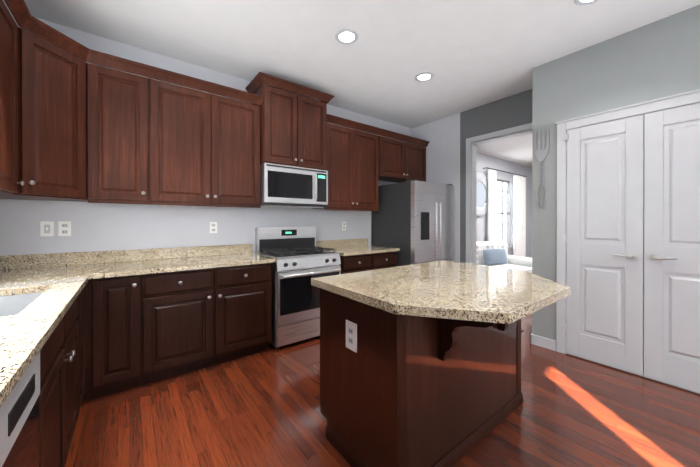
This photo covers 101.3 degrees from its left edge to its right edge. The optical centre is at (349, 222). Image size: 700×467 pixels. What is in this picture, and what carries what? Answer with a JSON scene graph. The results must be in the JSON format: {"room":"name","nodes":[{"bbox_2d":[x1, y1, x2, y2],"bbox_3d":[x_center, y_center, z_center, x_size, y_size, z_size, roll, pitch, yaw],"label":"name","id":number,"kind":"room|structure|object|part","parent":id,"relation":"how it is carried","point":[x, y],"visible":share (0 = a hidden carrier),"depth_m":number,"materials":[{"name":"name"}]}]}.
{"room":"kitchen","nodes":[
{"label":"kitchen","id":0,"kind":"room"},
{"bbox_2d":[0,9,410,255],"bbox_3d":[-0.853,-0.171,3.553,4.960,2.870,0.120,0,0,-38],"label":"wall","id":1,"kind":"structure","parent":0,"point":[103,226],"depth_m":2.71,"materials":[{"name":"grey paint"}]},
{"bbox_2d":[0,0,35,199],"bbox_3d":[-2.060,-0.734,1.563,0.377,1.125,0.448,0,0,-38],"label":"upper cabinet","id":2,"kind":"object","parent":1,"relation":"attached to","point":[15,42],"depth_m":1.73,"materials":[{"name":"brown wood"}]},
{"bbox_2d":[40,221,53,235],"bbox_3d":[-2.405,0.053,2.277,0.074,0.118,0.011,0,0,-38],"label":"light switch","id":3,"kind":"object","parent":1,"relation":"attached to","point":[47,228],"depth_m":2.28,"materials":[{"name":"white plastic"}]},
{"bbox_2d":[0,251,97,270],"bbox_3d":[-2.420,0.300,2.258,0.653,0.105,0.020,0,0,-38],"label":"backsplash","id":4,"kind":"structure","parent":1,"relation":"attached to","point":[7,262],"depth_m":2.27,"materials":[{"name":"beige stone"}]},
{"bbox_2d":[0,16,99,202],"bbox_3d":[-2.211,-0.735,2.004,0.674,1.125,0.673,0,0,-38],"label":"upper cabinet","id":5,"kind":"object","parent":1,"relation":"attached to","point":[73,127],"depth_m":2.03,"materials":[{"name":"brown wood"}]},
{"bbox_2d":[58,221,70,235],"bbox_3d":[-2.327,0.053,2.339,0.074,0.118,0.008,0,0,-38],"label":"electrical outlet plate","id":6,"kind":"object","parent":1,"relation":"attached to","point":[64,227],"depth_m":2.34,"materials":[{"name":"white plastic"}]},
{"bbox_2d":[100,60,159,203],"bbox_3d":[-1.926,-0.699,2.410,0.513,1.050,0.378,0,0,-38],"label":"upper cabinet","id":7,"kind":"object","parent":1,"relation":"attached to","point":[129,103],"depth_m":2.34,"materials":[{"name":"brown wood"}]},
{"bbox_2d":[160,76,260,207],"bbox_3d":[-1.439,-0.700,2.819,1.027,1.050,0.322,0,0,-38],"label":"upper cabinet","id":8,"kind":"object","parent":1,"relation":"attached to","point":[210,143],"depth_m":2.69,"materials":[{"name":"brown wood"}]},
{"bbox_2d":[210,222,216,232],"bbox_3d":[-1.439,0.055,3.022,0.074,0.118,0.008,0,0,-38],"label":"electrical outlet plate","id":9,"kind":"object","parent":1,"relation":"attached to","point":[213,225],"depth_m":3.02,"materials":[{"name":"white plastic"}]},
{"bbox_2d":[98,238,369,261],"bbox_3d":[-0.946,0.297,3.393,3.067,0.105,0.020,0,0,-38],"label":"backsplash","id":10,"kind":"structure","parent":1,"relation":"attached to","point":[196,251],"depth_m":2.86,"materials":[{"name":"beige stone"}]},
{"bbox_2d":[248,72,327,170],"bbox_3d":[-0.699,-1.066,3.349,0.784,0.890,0.382,0,0,-38],"label":"upper cabinet","id":11,"kind":"object","parent":1,"relation":"attached to","point":[293,127],"depth_m":3.15,"materials":[{"name":"brown wood"}]},
{"bbox_2d":[260,163,327,207],"bbox_3d":[-0.677,-0.398,3.323,0.776,0.435,0.451,0,0,-38],"label":"microwave","id":12,"kind":"object","parent":11,"relation":"attached to","point":[285,186],"visible":1,"depth_m":3.15,"materials":[{"name":"silver metal"}]},
{"bbox_2d":[342,222,345,229],"bbox_3d":[-0.085,0.052,4.063,0.074,0.118,0.008,0,0,-38],"label":"electrical outlet plate","id":13,"kind":"object","parent":1,"relation":"attached to","point":[343,223],"depth_m":4.06,"materials":[{"name":"white plastic"}]},
{"bbox_2d":[312,120,383,210],"bbox_3d":[-0.018,-0.703,3.911,0.968,1.050,0.322,0,0,-38],"label":"upper cabinet","id":14,"kind":"object","parent":1,"relation":"attached to","point":[355,157],"depth_m":3.76,"materials":[{"name":"brown wood"}]},
{"bbox_2d":[384,136,427,182],"bbox_3d":[0.732,-0.942,4.487,1.057,0.575,0.322,0,0,-38],"label":"upper cabinet","id":15,"kind":"object","parent":1,"relation":"attached to","point":[403,161],"depth_m":4.37,"materials":[{"name":"brown wood"}]},
{"bbox_2d":[3,0,699,167],"bbox_3d":[3.068,-1.645,3.189,11.100,0.080,6.200,0,0,-38],"label":"ceiling","id":16,"kind":"structure","parent":0,"point":[469,54],"depth_m":2.50,"materials":[{"name":"paint"}]},
{"bbox_2d":[335,29,357,43],"bbox_3d":[-0.028,-1.597,2.475,0.200,0.008,0.200,0,0,-38],"label":"recessed light","id":17,"kind":"object","parent":16,"relation":"in","point":[346,36],"visible":1,"depth_m":2.47,"materials":[{"name":"white paint"}]},
{"bbox_2d":[415,72,433,81],"bbox_3d":[0.818,-1.599,3.163,0.200,0.008,0.200,0,0,-38],"label":"recessed light","id":18,"kind":"object","parent":16,"relation":"in","point":[424,76],"visible":1,"depth_m":3.16,"materials":[{"name":"white paint"}]},
{"bbox_2d":[574,0,598,5],"bbox_3d":[1.702,-1.596,2.013,0.200,0.008,0.200,0,0,-38],"label":"recessed light","id":19,"kind":"object","parent":16,"relation":"in","point":[582,2],"visible":1,"depth_m":2.08,"materials":[{"name":"white paint"}]},
{"bbox_2d":[65,313,699,466],"bbox_3d":[3.068,1.295,3.197,11.100,0.060,6.200,0,0,-38],"label":"floor","id":20,"kind":"structure","parent":0,"point":[261,409],"depth_m":1.84,"materials":[{"name":"brown wood"}]},
{"bbox_2d":[0,351,39,466],"bbox_3d":[-1.076,0.834,0.537,0.587,0.876,0.617,0,0,-38],"label":"dishwasher","id":21,"kind":"object","parent":20,"relation":"on","point":[19,427],"visible":0.83,"depth_m":0.80,"materials":[{"name":"silver metal"}]},
{"bbox_2d":[0,291,83,466],"bbox_3d":[-1.595,0.830,1.190,0.600,0.880,1.034,0,0,-38],"label":"base cabinet","id":22,"kind":"object","parent":20,"relation":"on","point":[61,395],"depth_m":1.30,"materials":[{"name":"brown wood"}]},
{"bbox_2d":[0,263,97,406],"bbox_3d":[-1.112,0.374,0.557,0.653,0.035,4.312,0,0,-38],"label":"countertop","id":23,"kind":"structure","parent":22,"relation":"on","point":[26,333],"depth_m":1.14,"materials":[{"name":"beige stone"}]},
{"bbox_2d":[0,292,43,316],"bbox_3d":[-1.652,0.493,1.238,0.430,0.202,0.660,0,0,-38],"label":"sink basin","id":24,"kind":"object","parent":23,"relation":"in","point":[13,305],"depth_m":1.54,"materials":[{"name":"metal"}]},
{"bbox_2d":[84,287,84,392],"bbox_3d":[-1.936,0.829,1.634,0.600,0.880,0.358,0,0,-38],"label":"base cabinet","id":25,"kind":"object","parent":20,"relation":"on","point":[84,287],"depth_m":1.93,"materials":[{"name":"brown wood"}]},
{"bbox_2d":[82,269,153,402],"bbox_3d":[-1.853,0.827,2.302,0.408,0.880,0.600,0,0,-38],"label":"base cabinet","id":26,"kind":"object","parent":20,"relation":"on","point":[152,315],"depth_m":2.07,"materials":[{"name":"brown wood"}]},
{"bbox_2d":[154,262,273,381],"bbox_3d":[-1.365,0.826,2.677,1.093,0.880,0.600,0,0,-38],"label":"base cabinet","id":27,"kind":"object","parent":20,"relation":"on","point":[203,318],"depth_m":2.44,"materials":[{"name":"brown wood"}]},
{"bbox_2d":[90,254,273,277],"bbox_3d":[-1.443,0.369,2.612,1.327,0.035,0.653,0,0,-38],"label":"countertop","id":28,"kind":"structure","parent":27,"relation":"on","point":[212,261],"depth_m":2.42,"materials":[{"name":"beige stone"}]},
{"bbox_2d":[255,226,340,348],"bbox_3d":[-0.574,0.660,3.244,0.760,1.210,0.683,0,0,-38],"label":"range","id":29,"kind":"object","parent":20,"relation":"on","point":[299,257],"visible":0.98,"depth_m":2.99,"materials":[{"name":"silver metal"}]},
{"bbox_2d":[339,250,397,273],"bbox_3d":[0.097,0.823,3.801,0.915,0.880,0.600,0,0,-38],"label":"base cabinet","id":30,"kind":"object","parent":20,"relation":"on","point":[356,262],"depth_m":3.51,"materials":[{"name":"brown wood"}]},
{"bbox_2d":[326,246,397,257],"bbox_3d":[0.098,0.366,3.796,0.922,0.035,0.653,0,0,-38],"label":"countertop","id":31,"kind":"structure","parent":30,"relation":"on","point":[345,251],"depth_m":3.68,"materials":[{"name":"beige stone"}]},
{"bbox_2d":[372,179,453,265],"bbox_3d":[0.952,0.351,4.266,0.880,1.823,0.892,0,0,-38],"label":"fridge","id":32,"kind":"object","parent":20,"relation":"on","point":[413,220],"visible":0.6,"depth_m":3.92,"materials":[{"name":"silver metal"}]},
{"bbox_2d":[320,288,524,466],"bbox_3d":[0.589,0.824,1.780,1.279,0.890,0.947,0,0,-38],"label":"kitchen island","id":33,"kind":"object","parent":20,"relation":"on","point":[420,364],"depth_m":1.47,"materials":[{"name":"brown wood"}]},
{"bbox_2d":[311,260,569,343],"bbox_3d":[0.608,0.359,1.731,1.336,0.040,1.031,0,0,-38],"label":"island countertop","id":34,"kind":"structure","parent":33,"relation":"on","point":[471,302],"depth_m":1.43,"materials":[{"name":"beige stone"}]},
{"bbox_2d":[476,241,531,272],"bbox_3d":[2.502,0.817,5.262,1.730,0.885,0.845,0,0,-16],"label":"sofa","id":35,"kind":"object","parent":20,"relation":"on","point":[492,253],"visible":0.29,"depth_m":5.44,"materials":[{"name":"white fabric"}]},
{"bbox_2d":[483,249,506,264],"bbox_3d":[2.761,0.654,5.450,0.501,0.292,0.256,0,0,-38],"label":"pillow","id":36,"kind":"object","parent":35,"relation":"on","point":[490,256],"depth_m":5.39,"materials":[{"name":"blue fabric"}]},
{"bbox_2d":[411,89,532,262],"bbox_3d":[2.694,-0.169,2.906,0.124,2.870,5.840,0,0,-38],"label":"wall","id":37,"kind":"structure","parent":0,"point":[446,137],"depth_m":4.20,"materials":[{"name":"grey paint"}]},
{"bbox_2d":[466,123,531,263],"bbox_3d":[2.039,0.034,3.758,0.160,2.460,1.030,0,0,-38],"label":"trim","id":38,"kind":"structure","parent":37,"relation":"attached to","point":[471,182],"depth_m":4.07,"materials":[{"name":"white paint"}]},
{"bbox_2d":[476,152,531,257],"bbox_3d":[3.331,-0.180,7.003,5.880,2.870,0.120,0,0,-38],"label":"wall","id":39,"kind":"structure","parent":0,"point":[484,161],"depth_m":7.60,"materials":[{"name":"grey paint"}]},
{"bbox_2d":[477,172,487,216],"bbox_3d":[3.010,-0.644,6.648,1.060,1.060,0.045,0,0,-38],"label":"round mirror","id":40,"kind":"object","parent":39,"relation":"attached to","point":[482,195],"visible":0.6,"depth_m":6.71,"materials":[{"name":"white mirror"}]},
{"bbox_2d":[497,175,512,248],"bbox_3d":[3.884,-0.231,7.399,1.220,1.890,0.155,0,0,-38],"label":"window","id":41,"kind":"structure","parent":39,"relation":"in","point":[499,209],"depth_m":7.63,"materials":[{"name":"white"}]},
{"bbox_2d":[483,167,526,176],"bbox_3d":[4.052,-1.276,7.407,2.216,0.023,0.112,0,0,-38],"label":"curtain rod","id":42,"kind":"object","parent":39,"relation":"attached to","point":[505,171],"visible":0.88,"depth_m":7.23,"materials":[{"name":"black plastic"}]},
{"bbox_2d":[488,169,496,240],"bbox_3d":[3.391,-0.010,6.843,0.340,2.470,0.065,0,0,-38],"label":"curtain","id":43,"kind":"object","parent":42,"relation":"hanging from","point":[492,205],"visible":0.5,"depth_m":6.81,"materials":[{"name":"white fabric"}]},
{"bbox_2d":[513,175,525,256],"bbox_3d":[4.596,-0.012,7.770,0.700,2.470,0.065,0,0,-38],"label":"curtain","id":44,"kind":"object","parent":42,"relation":"hanging from","point":[519,215],"visible":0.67,"depth_m":7.72,"materials":[{"name":"white fabric"}]},
{"bbox_2d":[532,5,699,393],"bbox_3d":[3.164,-0.166,1.772,0.520,2.870,3.470,0,0,-38],"label":"wall","id":45,"kind":"structure","parent":0,"point":[660,58],"depth_m":2.57,"materials":[{"name":"grey paint"}]},
{"bbox_2d":[530,333,543,343],"bbox_3d":[2.095,1.215,3.152,0.530,0.100,0.014,0,0,-38],"label":"baseboard","id":46,"kind":"structure","parent":45,"relation":"attached to","point":[534,339],"depth_m":2.96,"materials":[{"name":"white paint"}]},
{"bbox_2d":[534,129,548,208],"bbox_3d":[1.947,-0.536,2.913,0.008,0.807,0.134,0,0,-38],"label":"decor","id":47,"kind":"object","parent":45,"relation":"attached to","point":[541,154],"visible":1,"depth_m":2.91,"materials":[{"name":"metal"}]},
{"bbox_2d":[565,115,643,375],"bbox_3d":[2.208,0.188,2.530,0.071,2.134,0.526,0,0,-38],"label":"pantry door","id":48,"kind":"structure","parent":45,"relation":"in","point":[604,264],"depth_m":2.52,"materials":[{"name":"white paint"}]},
{"bbox_2d":[555,89,699,353],"bbox_3d":[2.387,0.146,2.333,0.030,2.243,1.216,0,0,-38],"label":"door frame","id":49,"kind":"structure","parent":45,"relation":"attached to","point":[669,102],"depth_m":2.75,"materials":[{"name":"white paint"}]},
{"bbox_3d":[2.063,-0.814,2.735,0.010,0.060,0.032,0,0,-38],"label":"pantry latch trim","id":50,"kind":"part","parent":49,"relation":"part of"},
{"bbox_2d":[644,103,699,392],"bbox_3d":[2.532,0.189,2.109,0.071,2.134,0.526,0,0,-38],"label":"pantry door","id":51,"kind":"structure","parent":45,"relation":"in","point":[671,246],"depth_m":2.21,"materials":[{"name":"white paint"}]}
]}

